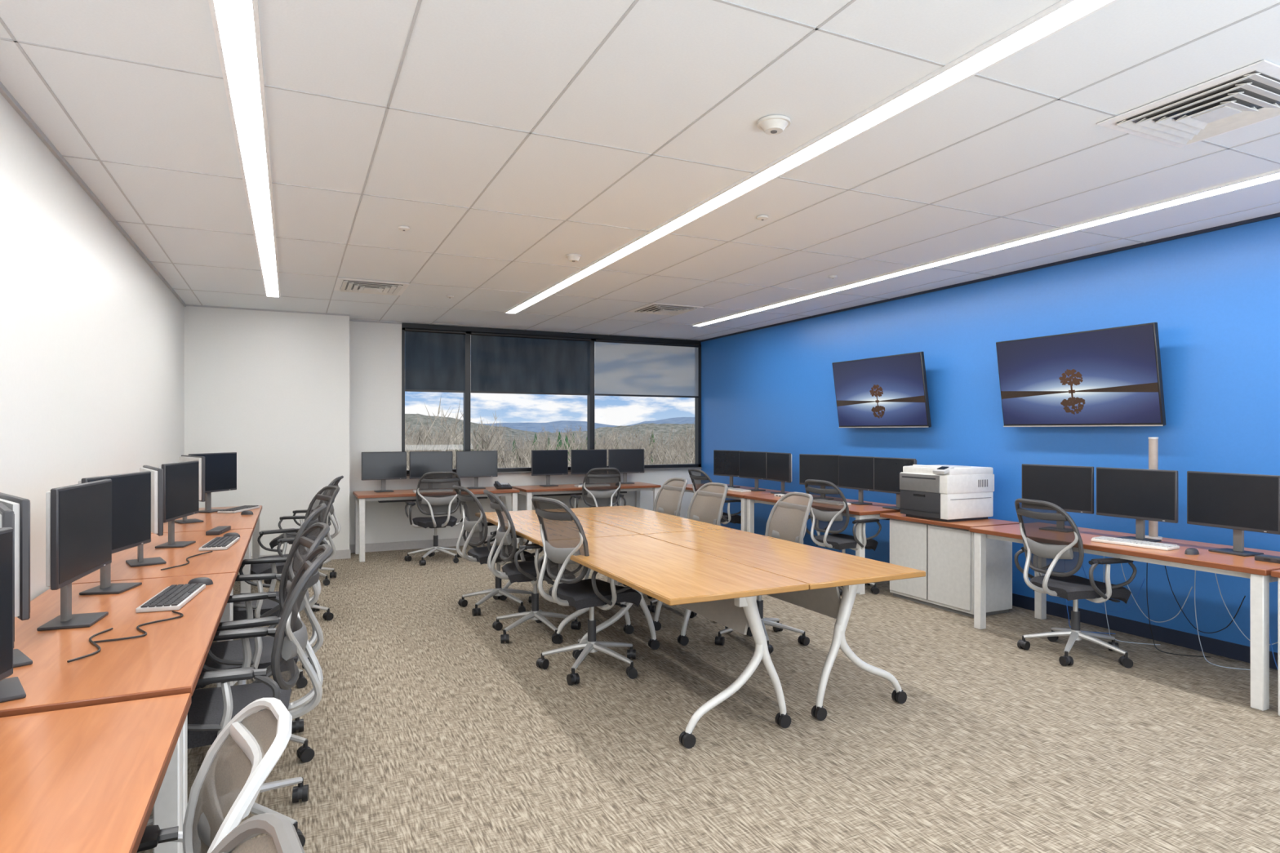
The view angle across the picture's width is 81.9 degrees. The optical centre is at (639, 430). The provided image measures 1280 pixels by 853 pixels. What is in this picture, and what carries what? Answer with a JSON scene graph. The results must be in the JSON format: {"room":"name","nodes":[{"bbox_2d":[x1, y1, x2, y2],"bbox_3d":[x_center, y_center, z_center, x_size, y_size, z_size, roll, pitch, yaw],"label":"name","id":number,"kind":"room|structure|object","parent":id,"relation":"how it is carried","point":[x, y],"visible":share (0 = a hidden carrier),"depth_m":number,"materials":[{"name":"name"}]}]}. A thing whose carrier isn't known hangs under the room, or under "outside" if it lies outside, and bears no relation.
{"room":"computer lab","nodes":[
{"label":"computer lab","id":0,"kind":"room"},
{"bbox_2d":[0,93,184,601],"bbox_3d":[-2.598,0.065,2.992,0.120,2.770,11.430,0,0,-25],"label":"wall","id":1,"kind":"structure","parent":0,"point":[92,339],"depth_m":3.72,"materials":[{"name":"white paint"}]},
{"bbox_2d":[0,80,186,306],"bbox_3d":[-2.443,-1.309,2.827,0.018,0.022,10.800,0,0,-25],"label":"trim","id":2,"kind":"structure","parent":1,"relation":"attached to","point":[4,91],"depth_m":3.71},
{"bbox_2d":[186,304,349,315],"bbox_3d":[-4.019,-1.312,8.045,1.590,0.015,0.018,0,0,-25],"label":"trim","id":3,"kind":"structure","parent":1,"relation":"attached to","point":[195,305],"depth_m":8.02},
{"bbox_2d":[250,549,351,559],"bbox_3d":[-4.018,1.400,8.049,1.610,0.100,0.012,0,0,-25],"label":"baseboard","id":4,"kind":"structure","parent":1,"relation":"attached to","point":[340,554],"depth_m":8.34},
{"bbox_2d":[184,306,349,555],"bbox_3d":[-4.145,0.065,8.289,1.610,2.770,0.530,0,0,-25],"label":"wall column","id":5,"kind":"structure","parent":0,"point":[270,388],"depth_m":8.06,"materials":[{"name":"white paint"}]},
{"bbox_2d":[349,320,701,544],"bbox_3d":[-1.319,0.065,9.835,4.820,2.770,0.150,0,0,-25],"label":"wall","id":6,"kind":"structure","parent":0,"point":[375,348],"depth_m":8.95,"materials":[{"name":"white paint"}]},
{"bbox_2d":[349,535,525,553],"bbox_3d":[-1.285,1.400,9.761,4.796,0.100,0.012,0,0,-25],"label":"baseboard","id":7,"kind":"structure","parent":6,"relation":"attached to","point":[388,546],"depth_m":9.03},
{"bbox_2d":[401,327,701,474],"bbox_3d":[-1.024,-0.365,9.935,4.200,1.790,0.100,0,0,-25],"label":"window","id":8,"kind":"structure","parent":6,"relation":"in","point":[590,398],"depth_m":10.04,"materials":[{"name":"black metal"}]},
{"bbox_2d":[404,327,466,392],"bbox_3d":[-2.529,-0.869,9.140,0.730,0.776,0.045,0,0,-25],"label":"roller shade","id":9,"kind":"object","parent":8,"relation":"attached to","point":[435,359],"visible":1,"depth_m":9.15,"materials":[{"name":"fabric"}]},
{"bbox_2d":[471,331,591,395],"bbox_3d":[-1.403,-0.869,9.673,1.620,0.776,0.045,0,0,-25],"label":"roller shade","id":10,"kind":"object","parent":8,"relation":"attached to","point":[501,362],"visible":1,"depth_m":9.66,"materials":[{"name":"fabric"}]},
{"bbox_2d":[595,338,699,397],"bbox_3d":[0.125,-0.869,10.395,1.620,0.776,0.045,0,0,-25],"label":"roller shade","id":11,"kind":"object","parent":8,"relation":"attached to","point":[629,368],"visible":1,"depth_m":10.38,"materials":[{"name":"fabric"}]},
{"bbox_2d":[406,466,702,475],"bbox_3d":[-1.001,0.540,9.863,4.180,0.020,0.049,0,0,-25],"label":"window sill","id":12,"kind":"structure","parent":6,"relation":"attached to","point":[523,472],"depth_m":10.38,"materials":[{"name":"grey plastic"}]},
{"bbox_2d":[0,0,1279,340],"bbox_3d":[0.363,-1.395,4.391,6.630,0.150,11.430,0,0,-25],"label":"ceiling","id":13,"kind":"structure","parent":0,"point":[499,63],"depth_m":3.40,"materials":[{"name":"tile"}]},
{"bbox_2d":[208,0,280,297],"bbox_3d":[-1.602,-1.312,3.014,0.135,0.014,9.250,0,0,-25],"label":"recessed light","id":14,"kind":"object","parent":13,"relation":"in","point":[236,23],"visible":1,"depth_m":3.02,"materials":[{"name":"white"}]},
{"bbox_2d":[333,277,409,295],"bbox_3d":[-2.459,-1.301,6.746,0.600,0.032,0.600,0,0,-25],"label":"air diffuser","id":15,"kind":"object","parent":13,"relation":"in","point":[348,285],"depth_m":6.67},
{"bbox_2d":[0,0,1279,339],"bbox_3d":[0.374,-1.319,4.369,6.430,0.004,11.180,0,0,-25],"label":"grid","id":16,"kind":"object","parent":13,"relation":"attached to","point":[418,6],"depth_m":3.58,"materials":[{"name":"metal"}]},
{"bbox_2d":[628,302,703,315],"bbox_3d":[0.275,-1.301,7.983,0.600,0.032,0.600,0,0,-25],"label":"air diffuser","id":17,"kind":"object","parent":13,"relation":"in","point":[653,308],"depth_m":7.91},
{"bbox_2d":[757,115,790,134],"bbox_3d":[0.571,-1.295,3.146,0.140,0.044,0.140,0,0,-25],"label":"smoke detector","id":18,"kind":"object","parent":13,"relation":"attached to","point":[771,124],"visible":1,"depth_m":3.11,"materials":[{"name":"white plastic"}]},
{"bbox_2d":[503,0,1118,313],"bbox_3d":[0.532,-1.312,4.023,0.135,0.014,9.250,0,0,-25],"label":"recessed light","id":19,"kind":"object","parent":13,"relation":"in","point":[1063,14],"visible":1,"depth_m":3.05,"materials":[{"name":"white"}]},
{"bbox_2d":[691,168,1279,326],"bbox_3d":[2.674,-1.312,5.036,0.135,0.014,9.250,0,0,-25],"label":"recessed light","id":20,"kind":"object","parent":13,"relation":"in","point":[1273,175],"visible":1,"depth_m":4.92,"materials":[{"name":"white"}]},
{"bbox_2d":[1097,59,1279,147],"bbox_3d":[2.357,-1.301,3.017,0.600,0.032,0.600,0,0,-25],"label":"air diffuser","id":21,"kind":"object","parent":13,"relation":"in","point":[1250,95],"depth_m":2.99,"materials":[{"name":"metal"}]},
{"bbox_2d":[136,542,1279,852],"bbox_3d":[0.363,1.510,4.391,6.630,0.120,11.430,0,0,-25],"label":"floor","id":22,"kind":"structure","parent":0,"point":[428,732],"depth_m":3.48,"materials":[{"name":"carpet"}]},
{"bbox_2d":[0,693,191,852],"bbox_3d":[-1.188,1.088,1.062,0.740,0.723,1.835,0,0,-25],"label":"desk","id":23,"kind":"object","parent":22,"relation":"on","point":[89,779],"visible":0.91,"depth_m":1.60,"materials":[{"name":"brown wood"}]},
{"bbox_2d":[0,527,13,680],"bbox_3d":[-1.437,0.475,1.451,0.160,0.502,0.540,0,0,-14],"label":"computer monitor","id":24,"kind":"object","parent":23,"relation":"on","point":[6,533],"visible":1,"depth_m":1.69,"materials":[{"name":"grey plastic"}]},
{"bbox_2d":[0,572,235,852],"bbox_3d":[-1.978,1.082,2.734,0.740,0.736,1.835,0,0,-25],"label":"desk","id":25,"kind":"object","parent":22,"relation":"on","point":[170,660],"visible":0.52,"depth_m":2.42,"materials":[{"name":"brown wood"}]},
{"bbox_2d":[0,502,26,702],"bbox_3d":[-1.766,0.455,1.986,0.160,0.518,0.540,0,0,-45],"label":"computer monitor","id":26,"kind":"object","parent":25,"relation":"on","point":[11,689],"visible":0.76,"depth_m":1.94,"materials":[{"name":"grey plastic"}]},
{"bbox_2d":[0,492,32,667],"bbox_3d":[-1.982,0.455,2.257,0.540,0.518,0.160,0,0,40],"label":"computer monitor","id":27,"kind":"object","parent":25,"relation":"on","point":[20,506],"visible":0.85,"depth_m":2.10,"materials":[{"name":"grey plastic"}]},
{"bbox_2d":[36,479,111,631],"bbox_3d":[-2.106,0.455,2.747,0.160,0.518,0.540,0,0,-19],"label":"computer monitor","id":28,"kind":"object","parent":25,"relation":"on","point":[78,517],"visible":1,"depth_m":2.69,"materials":[{"name":"grey plastic"}]},
{"bbox_2d":[66,627,112,662],"bbox_3d":[-1.815,0.709,2.460,0.066,0.007,0.403,0,0,-25],"label":"power cable","id":29,"kind":"object","parent":25,"relation":"on","point":[98,646],"visible":1,"depth_m":2.40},
{"bbox_2d":[78,471,151,595],"bbox_3d":[-2.372,0.455,3.312,0.160,0.518,0.540,0,0,-9],"label":"computer monitor","id":30,"kind":"object","parent":25,"relation":"on","point":[131,492],"visible":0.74,"depth_m":3.37,"materials":[{"name":"grey plastic"}]},
{"bbox_2d":[93,610,183,643],"bbox_3d":[-1.775,0.709,2.684,0.118,0.007,0.426,0,0,0],"label":"power cable","id":31,"kind":"object","parent":25,"relation":"on","point":[173,611],"visible":1,"depth_m":2.60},
{"bbox_2d":[135,582,205,613],"bbox_3d":[-1.971,0.701,3.117,0.150,0.024,0.440,0,0,-18],"label":"keyboard","id":32,"kind":"object","parent":25,"relation":"on","point":[174,597],"visible":1,"depth_m":3.04,"materials":[{"name":"grey plastic"}]},
{"bbox_2d":[187,577,213,585],"bbox_3d":[-2.036,0.697,3.418,0.104,0.034,0.060,0,0,-21],"label":"computer mouse","id":33,"kind":"object","parent":25,"relation":"on","point":[207,581],"visible":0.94,"depth_m":3.40,"materials":[{"name":"grey plastic"}]},
{"bbox_2d":[71,528,253,685],"bbox_3d":[-2.769,1.082,4.407,0.740,0.736,1.835,0,0,-25],"label":"desk","id":34,"kind":"object","parent":22,"relation":"on","point":[230,560],"visible":0.21,"depth_m":4.12,"materials":[{"name":"brown wood"}]},
{"bbox_2d":[125,465,166,567],"bbox_3d":[-2.667,0.455,3.984,0.160,0.518,0.540,0,0,-41],"label":"computer monitor","id":35,"kind":"object","parent":34,"relation":"on","point":[157,473],"visible":0.6,"depth_m":3.81,"materials":[{"name":"grey plastic"}]},
{"bbox_2d":[155,460,199,548],"bbox_3d":[-2.889,0.455,4.593,0.160,0.518,0.540,0,0,-12],"label":"computer monitor","id":36,"kind":"object","parent":34,"relation":"on","point":[180,479],"visible":0.92,"depth_m":4.56,"materials":[{"name":"grey plastic"}]},
{"bbox_2d":[205,525,231,535],"bbox_3d":[-2.959,0.700,5.183,0.089,0.028,0.300,0,0,-16],"label":"station","id":37,"kind":"object","parent":34,"relation":"on","point":[219,530],"visible":1,"depth_m":5.10,"materials":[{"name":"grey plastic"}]},
{"bbox_2d":[198,536,239,551],"bbox_3d":[-2.618,0.701,4.603,0.150,0.024,0.440,0,0,-20],"label":"keyboard","id":38,"kind":"object","parent":34,"relation":"on","point":[218,543],"visible":1,"depth_m":4.52,"materials":[{"name":"grey plastic"}]},
{"bbox_2d":[151,505,262,592],"bbox_3d":[-3.558,1.082,6.077,0.740,0.736,1.830,0,0,-25],"label":"desk","id":39,"kind":"object","parent":22,"relation":"on","point":[211,520],"visible":0.21,"depth_m":5.94,"materials":[{"name":"brown wood"}]},
{"bbox_2d":[174,454,204,524],"bbox_3d":[-3.538,0.455,5.782,0.540,0.518,0.160,0,0,43],"label":"computer monitor","id":40,"kind":"object","parent":39,"relation":"on","point":[183,458],"visible":0.42,"depth_m":5.62,"materials":[{"name":"grey plastic"}]},
{"bbox_2d":[188,452,236,512],"bbox_3d":[-3.795,0.455,6.522,0.160,0.518,0.540,0,0,12],"label":"computer monitor","id":41,"kind":"object","parent":39,"relation":"on","point":[220,468],"visible":0.77,"depth_m":6.55,"materials":[{"name":"grey plastic"}]},
{"bbox_2d":[217,505,259,513],"bbox_3d":[-3.585,0.701,6.601,0.150,0.024,0.440,0,0,-1],"label":"keyboard","id":42,"kind":"object","parent":39,"relation":"on","point":[233,510],"visible":1,"depth_m":6.51,"materials":[{"name":"grey plastic"}]},
{"bbox_2d":[137,697,292,852],"bbox_3d":[-1.005,1.009,1.313,0.722,0.882,0.666,0,0,-30],"label":"office chair","id":43,"kind":"object","parent":22,"relation":"on","point":[229,780],"visible":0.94,"depth_m":1.54,"materials":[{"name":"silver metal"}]},
{"bbox_2d":[146,544,333,847],"bbox_3d":[-1.477,0.943,2.637,0.722,1.013,0.666,0,0,-22],"label":"office chair","id":44,"kind":"object","parent":22,"relation":"on","point":[211,709],"visible":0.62,"depth_m":2.62,"materials":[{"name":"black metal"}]},
{"bbox_2d":[210,813,304,852],"bbox_3d":[-0.710,0.979,0.723,0.722,0.942,0.666,0,0,-28],"label":"office chair","id":45,"kind":"object","parent":22,"relation":"on","point":[282,837],"visible":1,"depth_m":0.98,"materials":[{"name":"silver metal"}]},
{"bbox_2d":[195,522,329,762],"bbox_3d":[-1.758,0.943,3.280,0.722,1.013,0.666,0,0,-31],"label":"office chair","id":46,"kind":"object","parent":22,"relation":"on","point":[226,655],"visible":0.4,"depth_m":3.33,"materials":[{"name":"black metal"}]},
{"bbox_2d":[200,502,326,688],"bbox_3d":[-2.192,0.943,4.267,0.722,1.013,0.666,0,0,-20],"label":"office chair","id":47,"kind":"object","parent":22,"relation":"on","point":[264,607],"visible":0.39,"depth_m":4.15,"materials":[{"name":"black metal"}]},
{"bbox_2d":[250,485,339,620],"bbox_3d":[-2.677,0.943,5.646,0.722,1.013,0.666,0,0,-39],"label":"office chair","id":48,"kind":"object","parent":22,"relation":"on","point":[327,495],"visible":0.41,"depth_m":5.76,"materials":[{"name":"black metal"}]},
{"bbox_2d":[263,475,343,585],"bbox_3d":[-3.209,0.943,7.048,0.722,1.013,0.666,0,0,-14],"label":"office chair","id":49,"kind":"object","parent":22,"relation":"on","point":[273,544],"visible":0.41,"depth_m":7.00,"materials":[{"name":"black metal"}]},
{"bbox_2d":[404,471,462,565],"bbox_3d":[-2.281,0.943,8.233,0.666,1.013,0.722,0,0,-25],"label":"office chair","id":50,"kind":"object","parent":22,"relation":"on","point":[436,495],"visible":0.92,"depth_m":8.03,"materials":[{"name":"fabric"}]},
{"bbox_2d":[352,486,519,562],"bbox_3d":[-2.420,1.082,8.805,1.830,0.736,0.670,0,0,-25],"label":"desk","id":51,"kind":"object","parent":22,"relation":"on","point":[397,495],"visible":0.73,"depth_m":8.64,"materials":[{"name":"brown wood"}]},
{"bbox_2d":[361,451,406,492],"bbox_3d":[-3.004,0.480,8.656,0.505,0.468,0.160,0,0,-28],"label":"computer monitor","id":52,"kind":"object","parent":51,"relation":"on","point":[383,466],"visible":1,"depth_m":8.62,"materials":[{"name":"grey plastic"}]},
{"bbox_2d":[408,451,452,479],"bbox_3d":[-2.519,0.480,8.886,0.505,0.468,0.160,0,0,-25],"label":"computer monitor","id":53,"kind":"object","parent":51,"relation":"on","point":[420,463],"visible":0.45,"depth_m":8.83,"materials":[{"name":"grey plastic"}]},
{"bbox_2d":[456,450,497,488],"bbox_3d":[-2.020,0.480,9.121,0.505,0.468,0.160,0,0,-22],"label":"computer monitor","id":54,"kind":"object","parent":51,"relation":"on","point":[476,464],"visible":0.93,"depth_m":9.08,"materials":[{"name":"grey plastic"}]},
{"bbox_2d":[452,484,534,616],"bbox_3d":[-1.176,0.943,6.062,0.722,1.013,0.666,0,0,-31],"label":"office chair","id":55,"kind":"object","parent":22,"relation":"on","point":[474,518],"visible":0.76,"depth_m":5.89,"materials":[{"name":"silver metal"}]},
{"bbox_2d":[483,489,581,644],"bbox_3d":[-0.764,0.933,5.286,0.722,1.034,0.666,0,0,-20],"label":"office chair","id":56,"kind":"object","parent":22,"relation":"on","point":[524,571],"visible":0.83,"depth_m":5.11,"materials":[{"name":"silver metal"}]},
{"bbox_2d":[484,510,639,644],"bbox_3d":[-0.703,1.082,5.771,0.762,0.736,1.825,0,0,-25],"label":"table","id":57,"kind":"object","parent":22,"relation":"on","point":[526,522],"visible":0.31,"depth_m":5.30,"materials":[{"name":"laminate"}]},
{"bbox_2d":[531,496,641,685],"bbox_3d":[-0.306,0.918,4.502,0.722,1.064,0.666,0,0,-38],"label":"office chair","id":58,"kind":"object","parent":22,"relation":"on","point":[562,535],"visible":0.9,"depth_m":4.33,"materials":[{"name":"silver metal"}]},
{"bbox_2d":[511,481,661,550],"bbox_3d":[-0.693,1.082,9.622,1.830,0.736,0.670,0,0,-25],"label":"desk","id":59,"kind":"object","parent":22,"relation":"on","point":[563,489],"visible":0.57,"depth_m":9.48,"materials":[{"name":"brown wood"}]},
{"bbox_2d":[531,449,568,486],"bbox_3d":[-1.175,0.480,9.521,0.505,0.468,0.160,0,0,-31],"label":"computer monitor","id":60,"kind":"object","parent":59,"relation":"on","point":[548,463],"visible":1,"depth_m":9.49,"materials":[{"name":"grey plastic"}]},
{"bbox_2d":[570,448,607,484],"bbox_3d":[-0.684,0.480,9.753,0.505,0.468,0.160,0,0,-25],"label":"computer monitor","id":61,"kind":"object","parent":59,"relation":"on","point":[582,461],"visible":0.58,"depth_m":9.70,"materials":[{"name":"grey plastic"}]},
{"bbox_2d":[608,448,644,484],"bbox_3d":[-0.193,0.480,9.985,0.505,0.468,0.160,0,0,-20],"label":"computer monitor","id":62,"kind":"object","parent":59,"relation":"on","point":[626,461],"visible":0.9,"depth_m":9.95,"materials":[{"name":"grey plastic"}]},
{"bbox_2d":[569,467,626,508],"bbox_3d":[-0.528,0.943,9.062,0.666,1.013,0.722,0,0,-20],"label":"office chair","id":63,"kind":"object","parent":22,"relation":"on","point":[601,487],"visible":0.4,"depth_m":8.83,"materials":[{"name":"fabric"}]},
{"bbox_2d":[570,505,730,631],"bbox_3d":[-0.028,1.082,6.090,0.779,0.736,1.825,0,0,-25],"label":"table","id":64,"kind":"object","parent":22,"relation":"on","point":[633,519],"visible":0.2,"depth_m":5.83,"materials":[{"name":"laminate"}]},
{"bbox_2d":[617,477,687,599],"bbox_3d":[0.080,0.943,6.692,0.722,1.013,0.666,0,0,-25],"label":"office chair","id":65,"kind":"object","parent":22,"relation":"on","point":[668,498],"visible":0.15,"depth_m":6.85,"materials":[{"name":"fabric"}]},
{"bbox_2d":[539,534,808,748],"bbox_3d":[0.082,1.082,4.112,0.762,0.736,1.825,0,0,-25],"label":"table","id":66,"kind":"object","parent":22,"relation":"on","point":[724,592],"visible":0.88,"depth_m":3.63,"materials":[{"name":"laminate"}]},
{"bbox_2d":[647,482,728,617],"bbox_3d":[0.369,0.943,6.033,0.722,1.013,0.666,0,0,-28],"label":"office chair","id":67,"kind":"object","parent":22,"relation":"on","point":[706,504],"visible":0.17,"depth_m":6.18,"materials":[{"name":"fabric"}]},
{"bbox_2d":[688,468,741,524],"bbox_3d":[0.911,0.943,8.620,0.722,1.013,0.666,0,0,-25],"label":"office chair","id":68,"kind":"object","parent":22,"relation":"on","point":[699,477],"visible":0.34,"depth_m":8.43,"materials":[{"name":"silver metal"}]},
{"bbox_2d":[684,484,789,531],"bbox_3d":[1.112,1.082,9.114,0.760,0.736,1.750,0,0,-25],"label":"desk","id":69,"kind":"object","parent":22,"relation":"on","point":[731,495],"visible":0.1,"depth_m":8.41,"materials":[{"name":"brown wood"}]},
{"bbox_2d":[713,449,743,488],"bbox_3d":[1.137,0.480,9.317,0.160,0.468,0.505,0,0,-39],"label":"computer monitor","id":70,"kind":"object","parent":69,"relation":"on","point":[726,463],"visible":0.77,"depth_m":9.31,"materials":[{"name":"grey plastic"}]},
{"bbox_2d":[739,451,766,491],"bbox_3d":[1.374,0.480,8.816,0.160,0.468,0.505,0,0,-31],"label":"computer monitor","id":71,"kind":"object","parent":69,"relation":"on","point":[753,464],"visible":0.92,"depth_m":8.78,"materials":[{"name":"grey plastic"}]},
{"bbox_2d":[715,492,813,653],"bbox_3d":[0.836,0.943,5.090,0.722,1.013,0.666,0,0,-20],"label":"office chair","id":72,"kind":"object","parent":22,"relation":"on","point":[788,518],"visible":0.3,"depth_m":5.16,"materials":[{"name":"fabric"}]},
{"bbox_2d":[642,528,925,720],"bbox_3d":[0.756,1.082,4.431,0.779,0.736,1.825,0,0,-25],"label":"table","id":73,"kind":"object","parent":22,"relation":"on","point":[824,571],"visible":0.75,"depth_m":3.93,"materials":[{"name":"laminate"}]},
{"bbox_2d":[744,493,900,595],"bbox_3d":[1.885,1.082,7.478,0.760,0.736,1.830,0,0,-25],"label":"desk","id":74,"kind":"object","parent":22,"relation":"on","point":[867,511],"visible":0.3,"depth_m":6.89,"materials":[{"name":"brown wood"}]},
{"bbox_2d":[766,452,791,494],"bbox_3d":[1.595,0.480,8.349,0.160,0.468,0.505,0,0,-20],"label":"computer monitor","id":75,"kind":"object","parent":74,"relation":"on","point":[779,465],"visible":0.94,"depth_m":8.32,"materials":[{"name":"grey plastic"}]},
{"bbox_2d":[799,453,840,486],"bbox_3d":[1.896,0.480,7.708,0.160,0.468,0.505,0,0,-42],"label":"computer monitor","id":76,"kind":"object","parent":74,"relation":"on","point":[815,467],"visible":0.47,"depth_m":7.68,"materials":[{"name":"grey plastic"}]},
{"bbox_2d":[838,455,874,505],"bbox_3d":[2.136,0.480,7.204,0.160,0.468,0.505,0,0,-25],"label":"computer monitor","id":77,"kind":"object","parent":74,"relation":"on","point":[856,473],"visible":0.97,"depth_m":7.18,"materials":[{"name":"grey plastic"}]},
{"bbox_2d":[874,457,916,510],"bbox_3d":[2.350,0.480,6.752,0.160,0.468,0.505,0,0,-25],"label":"computer monitor","id":78,"kind":"object","parent":74,"relation":"on","point":[887,470],"visible":0.63,"depth_m":6.77,"materials":[{"name":"grey plastic"}]},
{"bbox_2d":[804,479,881,595],"bbox_3d":[1.855,0.943,6.764,0.722,1.013,0.666,0,0,-31],"label":"office chair","id":79,"kind":"object","parent":22,"relation":"on","point":[829,509],"visible":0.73,"depth_m":6.57,"materials":[{"name":"fabric"}]},
{"bbox_2d":[880,512,1019,617],"bbox_3d":[2.575,1.089,6.183,0.560,0.721,0.980,0,0,-25],"label":"storage cabinet","id":80,"kind":"object","parent":22,"relation":"on","point":[944,550],"visible":0.76,"depth_m":5.90,"materials":[{"name":"grey plastic"}]},
{"bbox_2d":[899,464,994,521],"bbox_3d":[2.560,0.507,6.186,0.564,0.442,0.513,0,0,-25],"label":"printer","id":81,"kind":"object","parent":80,"relation":"on","point":[944,493],"visible":1,"depth_m":6.00,"materials":[{"name":"white plastic"}]},
{"bbox_2d":[1013,497,1137,668],"bbox_3d":[2.813,0.943,4.787,0.722,1.013,0.666,0,0,-15],"label":"office chair","id":82,"kind":"object","parent":22,"relation":"on","point":[1053,547],"visible":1,"depth_m":4.65,"materials":[{"name":"silver metal"}]},
{"bbox_2d":[969,524,1279,711],"bbox_3d":[3.163,1.082,4.775,0.760,0.736,1.830,0,0,-25],"label":"desk","id":83,"kind":"object","parent":22,"relation":"on","point":[1259,572],"visible":0.75,"depth_m":4.23,"materials":[{"name":"brown wood"}]},
{"bbox_2d":[1022,463,1093,530],"bbox_3d":[3.005,0.480,5.296,0.160,0.468,0.505,0,0,-32],"label":"computer monitor","id":84,"kind":"object","parent":83,"relation":"on","point":[1071,488],"visible":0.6,"depth_m":5.24,"materials":[{"name":"grey plastic"}]},
{"bbox_2d":[1090,536,1179,551],"bbox_3d":[3.086,0.701,4.611,0.150,0.024,0.440,0,0,-31],"label":"keyboard","id":85,"kind":"object","parent":83,"relation":"on","point":[1148,544],"visible":1,"depth_m":4.56,"materials":[{"name":"white plastic"}]},
{"bbox_2d":[1096,466,1177,542],"bbox_3d":[3.240,0.480,4.800,0.160,0.468,0.505,0,0,-25],"label":"computer monitor","id":86,"kind":"object","parent":83,"relation":"on","point":[1139,495],"visible":0.87,"depth_m":4.77,"materials":[{"name":"grey plastic"}]},
{"bbox_2d":[1145,436,1162,539],"bbox_3d":[3.405,0.378,4.895,0.100,0.672,0.100,0,0,-25],"label":"pole","id":87,"kind":"object","parent":83,"relation":"on","point":[1153,441],"visible":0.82,"depth_m":4.87,"materials":[{"name":"grey plastic"}]},
{"bbox_2d":[1164,565,1245,633],"bbox_3d":[3.664,1.081,4.802,0.030,0.462,0.458,0,0,-31],"label":"power cable","id":88,"kind":"object","parent":83,"relation":"hanging from","point":[1165,566],"visible":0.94,"depth_m":4.81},
{"bbox_2d":[1186,471,1279,556],"bbox_3d":[3.474,0.480,4.304,0.160,0.468,0.505,0,0,-18],"label":"computer monitor","id":89,"kind":"object","parent":83,"relation":"on","point":[1238,502],"visible":0.99,"depth_m":4.28,"materials":[{"name":"grey plastic"}]},
{"bbox_2d":[1254,554,1279,563],"bbox_3d":[3.487,0.700,3.949,0.089,0.028,0.300,0,0,-25],"label":"keyboard","id":90,"kind":"object","parent":83,"relation":"on","point":[1263,557],"visible":1,"depth_m":4.02,"materials":[{"name":"grey plastic"}]},
{"bbox_2d":[1146,562,1210,657],"bbox_3d":[3.490,1.140,4.884,0.182,0.620,0.431,0,0,-17],"label":"power cable","id":91,"kind":"object","parent":22,"relation":"on","point":[1147,562],"visible":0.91,"depth_m":5.04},
{"bbox_2d":[1194,570,1249,670],"bbox_3d":[3.618,1.140,4.613,0.182,0.620,0.431,0,0,-17],"label":"power cable","id":92,"kind":"object","parent":22,"relation":"on","point":[1195,571],"visible":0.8,"depth_m":4.79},
{"bbox_2d":[1271,569,1279,715],"bbox_3d":[3.954,1.082,3.102,0.760,0.736,1.830,0,0,-25],"label":"desk","id":93,"kind":"object","parent":22,"relation":"on","point":[1276,573],"visible":1,"depth_m":3.75,"materials":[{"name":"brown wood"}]},
{"bbox_2d":[701,217,1279,653],"bbox_3d":[3.324,0.065,5.791,0.120,2.770,11.430,0,0,-25],"label":"wall","id":94,"kind":"structure","parent":0,"point":[1213,298],"depth_m":5.66,"materials":[{"name":"blue paint"}]},
{"bbox_2d":[699,212,1279,342],"bbox_3d":[3.272,-1.309,5.739,0.018,0.022,11.180,0,0,-25],"label":"trim","id":95,"kind":"structure","parent":94,"relation":"attached to","point":[1276,215],"depth_m":5.83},
{"bbox_2d":[1012,593,1277,670],"bbox_3d":[3.275,1.400,5.740,0.012,0.100,11.180,0,0,-25],"label":"baseboard","id":96,"kind":"structure","parent":94,"relation":"attached to","point":[1211,646],"depth_m":5.12,"materials":[{"name":"rubber"}]},
{"bbox_3d":[2.476,-0.385,7.387,0.050,0.230,0.400,0,0,-25],"label":"wall bracket","id":97,"kind":"object","parent":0,"visible":0},
{"bbox_2d":[831,351,931,427],"bbox_3d":[2.385,-0.380,7.344,0.177,0.697,1.230,0,0,-25],"label":"wall-mounted television","id":98,"kind":"object","parent":97,"relation":"attached to","point":[891,391],"visible":1,"depth_m":7.24,"materials":[{"name":"black plastic"}]},
{"bbox_3d":[3.339,-0.385,5.560,0.050,0.230,0.400,0,0,-25],"label":"wall bracket","id":99,"kind":"object","parent":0,"visible":0},
{"bbox_2d":[995,322,1165,426],"bbox_3d":[3.249,-0.380,5.518,0.177,0.697,1.230,0,0,-25],"label":"wall-mounted television","id":100,"kind":"object","parent":99,"relation":"attached to","point":[1112,376],"visible":1,"depth_m":5.40,"materials":[{"name":"black plastic"}]},
{"label":"outside","id":101,"kind":"structure","parent":0,"visible":0},
{"bbox_3d":[57.272,14.108,122.196,312.000,3.529,136.000,0,0,-25],"label":"terrain","id":102,"kind":"structure","parent":101,"visible":0},
{"bbox_2d":[404,394,694,470],"bbox_3d":[11.301,6.207,118.730,135.873,17.272,131.178,0,0,-25],"label":"forest","id":103,"kind":"object","parent":102,"relation":"on","point":[676,456],"visible":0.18,"depth_m":75.36,"materials":[{"name":"plant"}]},
{"bbox_2d":[454,431,688,464],"bbox_3d":[-1.463,7.193,113.143,80.900,14.413,95.458,0,0,-25],"label":"evergreen trees","id":104,"kind":"object","parent":102,"relation":"on","point":[560,437],"visible":0.02,"depth_m":121.99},
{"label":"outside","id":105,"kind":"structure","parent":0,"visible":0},
{"bbox_2d":[482,417,694,432],"bbox_3d":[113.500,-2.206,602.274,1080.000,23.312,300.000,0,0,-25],"label":"hill","id":106,"kind":"structure","parent":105,"point":[533,427],"depth_m":510.09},
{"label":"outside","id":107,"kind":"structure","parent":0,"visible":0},
{"bbox_2d":[404,413,694,462],"bbox_3d":[36.959,3.158,296.206,480.000,20.683,174.000,0,0,-25],"label":"hill","id":108,"kind":"structure","parent":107,"point":[660,428],"depth_m":306.71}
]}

